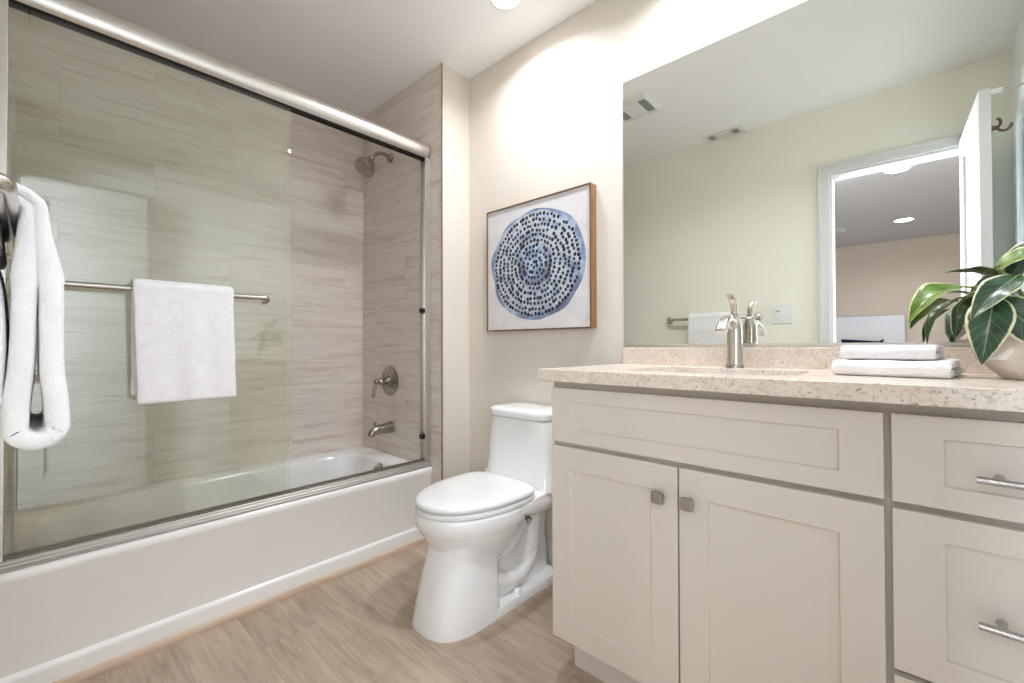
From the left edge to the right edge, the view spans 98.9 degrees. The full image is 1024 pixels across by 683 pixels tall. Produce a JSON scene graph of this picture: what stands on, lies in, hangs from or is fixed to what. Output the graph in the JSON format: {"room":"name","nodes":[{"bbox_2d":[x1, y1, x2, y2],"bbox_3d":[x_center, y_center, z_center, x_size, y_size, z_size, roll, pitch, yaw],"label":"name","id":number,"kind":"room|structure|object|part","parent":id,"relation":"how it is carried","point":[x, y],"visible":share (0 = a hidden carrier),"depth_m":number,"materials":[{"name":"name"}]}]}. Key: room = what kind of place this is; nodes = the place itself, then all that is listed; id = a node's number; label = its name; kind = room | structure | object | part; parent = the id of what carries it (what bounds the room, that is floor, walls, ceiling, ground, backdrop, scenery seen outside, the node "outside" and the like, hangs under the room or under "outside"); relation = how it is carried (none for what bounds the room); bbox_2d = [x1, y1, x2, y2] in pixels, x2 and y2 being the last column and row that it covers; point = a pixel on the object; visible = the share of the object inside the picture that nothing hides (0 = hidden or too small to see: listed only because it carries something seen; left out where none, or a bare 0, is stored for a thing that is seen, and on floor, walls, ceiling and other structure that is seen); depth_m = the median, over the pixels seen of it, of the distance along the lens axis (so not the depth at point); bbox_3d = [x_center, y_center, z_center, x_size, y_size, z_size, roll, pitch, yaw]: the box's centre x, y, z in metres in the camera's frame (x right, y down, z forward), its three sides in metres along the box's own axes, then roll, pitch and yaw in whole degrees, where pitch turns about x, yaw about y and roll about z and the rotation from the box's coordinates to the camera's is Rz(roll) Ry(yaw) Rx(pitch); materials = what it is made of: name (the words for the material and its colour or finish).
{"room":"bathroom","nodes":[
{"label":"bathroom","id":0,"kind":"room"},
{"bbox_2d":[4,1,362,510],"bbox_3d":[-1.404,-0.197,2.281,0.100,2.415,1.873,-1,-1,43],"label":"wall","id":1,"kind":"structure","parent":0,"point":[141,167],"depth_m":2.04,"materials":[{"name":"tile"}]},
{"bbox_2d":[80,0,596,117],"bbox_3d":[-0.307,-1.458,1.286,3.087,0.080,1.873,-1,-1,43],"label":"ceiling","id":2,"kind":"structure","parent":0,"point":[353,56],"depth_m":2.01,"materials":[{"name":"paint"}]},
{"bbox_2d":[489,0,521,10],"bbox_3d":[-0.026,-1.411,1.799,0.142,0.005,0.142,-1,-1,43],"label":"recessed light","id":3,"kind":"object","parent":2,"relation":"in","point":[503,5],"visible":1,"depth_m":1.83,"materials":[{"name":"white plastic"}]},
{"bbox_2d":[79,542,604,682],"bbox_3d":[-0.300,1.027,1.259,3.087,0.060,1.873,-1,-1,43],"label":"floor","id":4,"kind":"structure","parent":0,"point":[356,626],"depth_m":1.43,"materials":[{"name":"brown wood"}]},
{"bbox_2d":[0,446,431,682],"bbox_3d":[-1.160,0.823,1.939,0.700,0.367,1.463,-1,-1,43],"label":"bathtub","id":5,"kind":"object","parent":4,"relation":"on","point":[65,617],"visible":0.77,"depth_m":1.59,"materials":[{"name":"ceramic"}]},
{"bbox_2d":[0,0,430,573],"bbox_3d":[-0.926,-0.200,1.733,0.121,1.671,1.465,-1,-1,43],"label":"shower door","id":6,"kind":"structure","parent":5,"relation":"on","point":[78,16],"depth_m":1.58,"materials":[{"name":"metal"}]},
{"bbox_2d":[130,278,235,404],"bbox_3d":[-1.090,0.000,1.467,0.074,0.396,0.280,-1,-1,43],"label":"hand towel","id":7,"kind":"object","parent":6,"relation":"hanging from","point":[183,339],"visible":1,"depth_m":1.44,"materials":[{"name":"white fabric"}]},
{"bbox_3d":[-0.942,-0.994,1.746,0.066,0.078,1.454,-1,-1,43],"label":"header rail","id":8,"kind":"part","parent":6,"relation":"part of","materials":[{"name":"silver metal"}]},
{"bbox_3d":[-1.181,-0.172,1.500,0.006,1.584,0.767,-1,-1,43],"label":"glass panel","id":9,"kind":"part","parent":6,"relation":"part of","materials":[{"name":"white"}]},
{"bbox_3d":[-1.159,-0.172,1.488,0.006,1.584,0.771,-1,-1,43],"label":"glass panel","id":10,"kind":"part","parent":6,"relation":"part of","materials":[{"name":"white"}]},
{"bbox_2d":[52,537,426,682],"bbox_3d":[-0.898,0.991,1.697,0.013,0.024,1.467,-1,-1,43],"label":"trim","id":11,"kind":"structure","parent":5,"relation":"attached to","point":[78,677],"depth_m":1.55,"materials":[{"name":"brown wood"}]},
{"bbox_3d":[-0.724,0.693,2.353,0.072,0.072,0.039,-1,-1,43],"label":"overflow plate","id":12,"kind":"part","parent":5,"relation":"part of","materials":[{"name":"silver metal"}]},
{"bbox_2d":[412,402,553,642],"bbox_3d":[-0.094,0.641,1.741,0.386,0.720,0.656,-1,-1,43],"label":"toilet","id":13,"kind":"object","parent":4,"relation":"on","point":[484,532],"visible":0.96,"depth_m":1.59,"materials":[{"name":"ceramic"}]},
{"bbox_3d":[-0.160,0.575,1.678,0.371,0.026,0.440,-1,-1,43],"label":"seat lid","id":14,"kind":"part","parent":13,"relation":"part of","materials":[{"name":"plastic"}]},
{"bbox_3d":[-0.160,0.602,1.678,0.372,0.018,0.441,-1,-1,43],"label":"seat","id":15,"kind":"part","parent":13,"relation":"part of","materials":[{"name":"plastic"}]},
{"bbox_3d":[0.065,0.304,1.913,0.334,0.041,0.192,-1,-1,43],"label":"tank lid","id":16,"kind":"part","parent":13,"relation":"part of","materials":[{"name":"ceramic"}]},
{"bbox_2d":[552,382,890,682],"bbox_3d":[0.567,0.555,1.247,0.784,0.878,0.521,-1,-1,43],"label":"base cabinet","id":17,"kind":"object","parent":4,"relation":"on","point":[698,536],"visible":0.96,"depth_m":1.01,"materials":[{"name":"paint"}]},
{"bbox_3d":[0.271,0.600,1.212,0.386,0.576,0.019,-1,-1,43],"label":"door","id":18,"kind":"part","parent":17,"relation":"part of","materials":[{"name":"paint"}]},
{"bbox_3d":[0.366,0.388,1.096,0.031,0.031,0.026,-1,-1,43],"label":"knob","id":19,"kind":"part","parent":17,"relation":"part of","materials":[{"name":"silver metal"}]},
{"bbox_3d":[0.420,0.388,1.047,0.031,0.031,0.026,-1,-1,43],"label":"knob","id":20,"kind":"part","parent":17,"relation":"part of","materials":[{"name":"silver metal"}]},
{"bbox_3d":[0.414,0.216,1.085,0.774,0.161,0.019,-1,-1,43],"label":"false drawer","id":21,"kind":"part","parent":17,"relation":"part of","materials":[{"name":"paint"}]},
{"bbox_2d":[537,363,1023,411],"bbox_3d":[0.700,0.096,1.114,1.197,0.035,0.544,-1,-1,43],"label":"countertop","id":22,"kind":"structure","parent":17,"relation":"on","point":[980,391],"depth_m":0.89,"materials":[{"name":"stone"}]},
{"bbox_2d":[715,294,744,367],"bbox_3d":[0.656,-0.032,1.324,0.053,0.226,0.164,-1,-1,43],"label":"faucet","id":23,"kind":"object","parent":22,"relation":"on","point":[731,325],"visible":1,"depth_m":1.34,"materials":[{"name":"silver metal"}]},
{"bbox_3d":[0.649,-0.050,1.316,0.034,0.056,0.141,-1,-1,43],"label":"spout","id":24,"kind":"part","parent":23,"relation":"part of","materials":[{"name":"silver metal"}]},
{"bbox_3d":[0.681,-0.111,1.352,0.023,0.068,0.055,-1,-1,43],"label":"lever","id":25,"kind":"part","parent":23,"relation":"part of","materials":[{"name":"silver metal"}]},
{"bbox_2d":[831,358,962,378],"bbox_3d":[0.887,0.057,1.011,0.223,0.039,0.201,0,-1,-40],"label":"folded towel","id":26,"kind":"object","parent":22,"relation":"on","point":[942,368],"visible":0.94,"depth_m":0.94,"materials":[{"name":"white fabric"}]},
{"bbox_2d":[839,345,944,359],"bbox_3d":[0.885,0.023,1.020,0.206,0.032,0.164,0,-1,-42],"label":"folded towel","id":27,"kind":"object","parent":26,"relation":"on","point":[901,352],"visible":1,"depth_m":0.95,"materials":[{"name":"white fabric"}]},
{"bbox_2d":[908,242,1023,379],"bbox_3d":[1.029,-0.088,0.889,0.333,0.326,0.300,-1,-1,43],"label":"potted plant","id":28,"kind":"object","parent":22,"relation":"on","point":[992,316],"visible":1,"depth_m":0.84,"materials":[{"name":"green plant"}]},
{"bbox_3d":[0.999,-0.071,0.920,0.013,0.060,0.106,0,-1,-43],"label":"stem","id":29,"kind":"part","parent":28,"relation":"part of","materials":[{"name":"green plant"}]},
{"bbox_3d":[1.002,-0.081,0.917,0.016,0.080,0.100,0,-1,-45],"label":"stem","id":30,"kind":"part","parent":28,"relation":"part of","materials":[{"name":"green plant"}]},
{"bbox_3d":[1.041,0.007,0.857,0.204,0.136,0.195,-1,-1,43],"label":"pot","id":31,"kind":"part","parent":28,"relation":"part of","materials":[{"name":"ceramic"}]},
{"bbox_3d":[0.998,-0.097,0.870,0.058,0.110,0.065,-1,-1,43],"label":"stem","id":32,"kind":"part","parent":28,"relation":"part of","materials":[{"name":"green plant"}]},
{"bbox_3d":[0.558,0.596,0.949,0.384,0.576,0.019,-1,-1,43],"label":"door","id":33,"kind":"part","parent":17,"relation":"part of","materials":[{"name":"paint"}]},
{"bbox_2d":[887,404,1023,682],"bbox_3d":[0.997,0.550,0.842,0.398,0.878,0.536,-1,-1,43],"label":"base cabinet","id":34,"kind":"object","parent":4,"relation":"on","point":[956,475],"visible":1,"depth_m":0.75,"materials":[{"name":"paint"}]},
{"bbox_3d":[0.984,0.746,0.829,0.382,0.271,0.419,-1,-1,43],"label":"drawer","id":35,"kind":"part","parent":34,"relation":"part of","materials":[{"name":"paint"}]},
{"bbox_3d":[0.983,0.212,0.834,0.382,0.161,0.419,-1,-1,43],"label":"drawer","id":36,"kind":"part","parent":34,"relation":"part of","materials":[{"name":"paint"}]},
{"bbox_3d":[0.984,0.453,0.832,0.382,0.293,0.419,-1,-1,43],"label":"drawer","id":37,"kind":"part","parent":34,"relation":"part of","materials":[{"name":"paint"}]},
{"bbox_3d":[0.833,0.225,0.660,0.185,0.015,0.042,-1,-1,43],"label":"handle","id":38,"kind":"part","parent":34,"relation":"part of","materials":[{"name":"metal"}]},
{"bbox_3d":[0.833,0.461,0.657,0.185,0.015,0.042,-1,-1,43],"label":"handle","id":39,"kind":"part","parent":34,"relation":"part of","materials":[{"name":"metal"}]},
{"bbox_2d":[363,64,469,483],"bbox_3d":[-0.543,-0.196,2.570,0.780,2.415,0.284,-1,-1,43],"label":"wall","id":40,"kind":"structure","parent":0,"point":[391,196],"depth_m":2.35,"materials":[{"name":"tile"}]},
{"bbox_2d":[354,151,393,177],"bbox_3d":[-0.774,-1.001,2.447,0.114,0.174,0.217,-1,-1,43],"label":"shower","id":41,"kind":"object","parent":40,"relation":"attached to","point":[365,166],"visible":1,"depth_m":2.41,"materials":[{"name":"silver metal"}]},
{"bbox_3d":[-0.746,-1.042,2.478,0.021,0.071,0.132,-1,-1,43],"label":"shower arm","id":42,"kind":"part","parent":41,"relation":"part of","materials":[{"name":"silver metal"}]},
{"bbox_2d":[367,421,394,436],"bbox_3d":[-0.738,0.487,2.449,0.068,0.081,0.148,-1,-1,43],"label":"tub spout","id":43,"kind":"object","parent":40,"relation":"attached to","point":[388,427],"visible":1,"depth_m":2.44,"materials":[{"name":"silver metal"}]},
{"bbox_2d":[371,366,397,397],"bbox_3d":[-0.739,0.228,2.476,0.172,0.175,0.113,-1,-1,43],"label":"shower valve","id":44,"kind":"object","parent":40,"relation":"attached to","point":[388,381],"visible":1,"depth_m":2.48,"materials":[{"name":"silver metal"}]},
{"bbox_3d":[-0.748,0.259,2.466,0.046,0.112,0.085,-1,-1,43],"label":"lever handle","id":45,"kind":"part","parent":44,"relation":"part of","materials":[{"name":"silver metal"}]},
{"bbox_3d":[-0.712,0.227,2.506,0.172,0.172,0.032,-1,-1,43],"label":"valve plate","id":46,"kind":"part","parent":44,"relation":"part of","materials":[{"name":"silver metal"}]},
{"bbox_2d":[441,63,442,479],"bbox_3d":[-0.352,-0.201,2.203,0.006,2.415,0.006,-1,-1,43],"label":"trim","id":47,"kind":"structure","parent":40,"relation":"attached to","point":[441,63],"depth_m":2.20,"materials":[{"name":"tile"}]},
{"bbox_2d":[469,0,970,537],"bbox_3d":[0.613,-0.209,1.635,2.227,2.415,0.100,-1,-1,43],"label":"wall","id":48,"kind":"structure","parent":0,"point":[546,118],"depth_m":1.92,"materials":[{"name":"paint"}]},
{"bbox_2d":[487,182,596,331],"bbox_3d":[0.111,-0.349,1.998,0.605,0.592,0.043,-1,-1,43],"label":"framed painting","id":49,"kind":"object","parent":48,"relation":"attached to","point":[542,264],"visible":1,"depth_m":1.95,"materials":[{"name":"blue paper"}]},
{"bbox_2d":[546,536,552,565],"bbox_3d":[0.108,0.941,2.011,0.915,0.125,0.014,-1,-1,43],"label":"baseboard","id":50,"kind":"structure","parent":48,"relation":"attached to","point":[549,544],"depth_m":1.95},
{"bbox_2d":[623,347,995,373],"bbox_3d":[0.877,0.049,1.308,1.197,0.064,0.019,-1,-1,43],"label":"backsplash","id":51,"kind":"structure","parent":48,"relation":"attached to","point":[772,357],"depth_m":1.38,"materials":[{"name":"stone"}]},
{"bbox_2d":[623,0,1023,346],"bbox_3d":[0.879,-0.505,1.318,1.196,1.040,0.010,-1,-1,43],"label":"wall mirror","id":52,"kind":"object","parent":48,"relation":"attached to","point":[816,165],"visible":1,"depth_m":1.28,"materials":[{"name":"clear mirror"}]},
{"bbox_3d":[-0.896,-0.216,0.626,3.087,2.415,0.120,-1,-1,43],"label":"wall","id":53,"kind":"structure","parent":0,"visible":0},
{"bbox_2d":[0,173,19,258],"bbox_3d":[-0.804,-0.178,0.671,0.638,0.052,0.071,-1,-1,43],"label":"towel bar","id":54,"kind":"object","parent":53,"relation":"attached to","point":[9,202],"visible":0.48,"depth_m":0.57,"materials":[{"name":"silver metal"}]},
{"bbox_2d":[0,183,70,449],"bbox_3d":[-0.772,-0.032,0.690,0.275,0.374,0.104,-1,-1,43],"label":"bath towel","id":55,"kind":"object","parent":54,"relation":"hanging from","point":[37,279],"visible":0.9,"depth_m":0.61,"materials":[{"name":"white fabric"}]}
]}

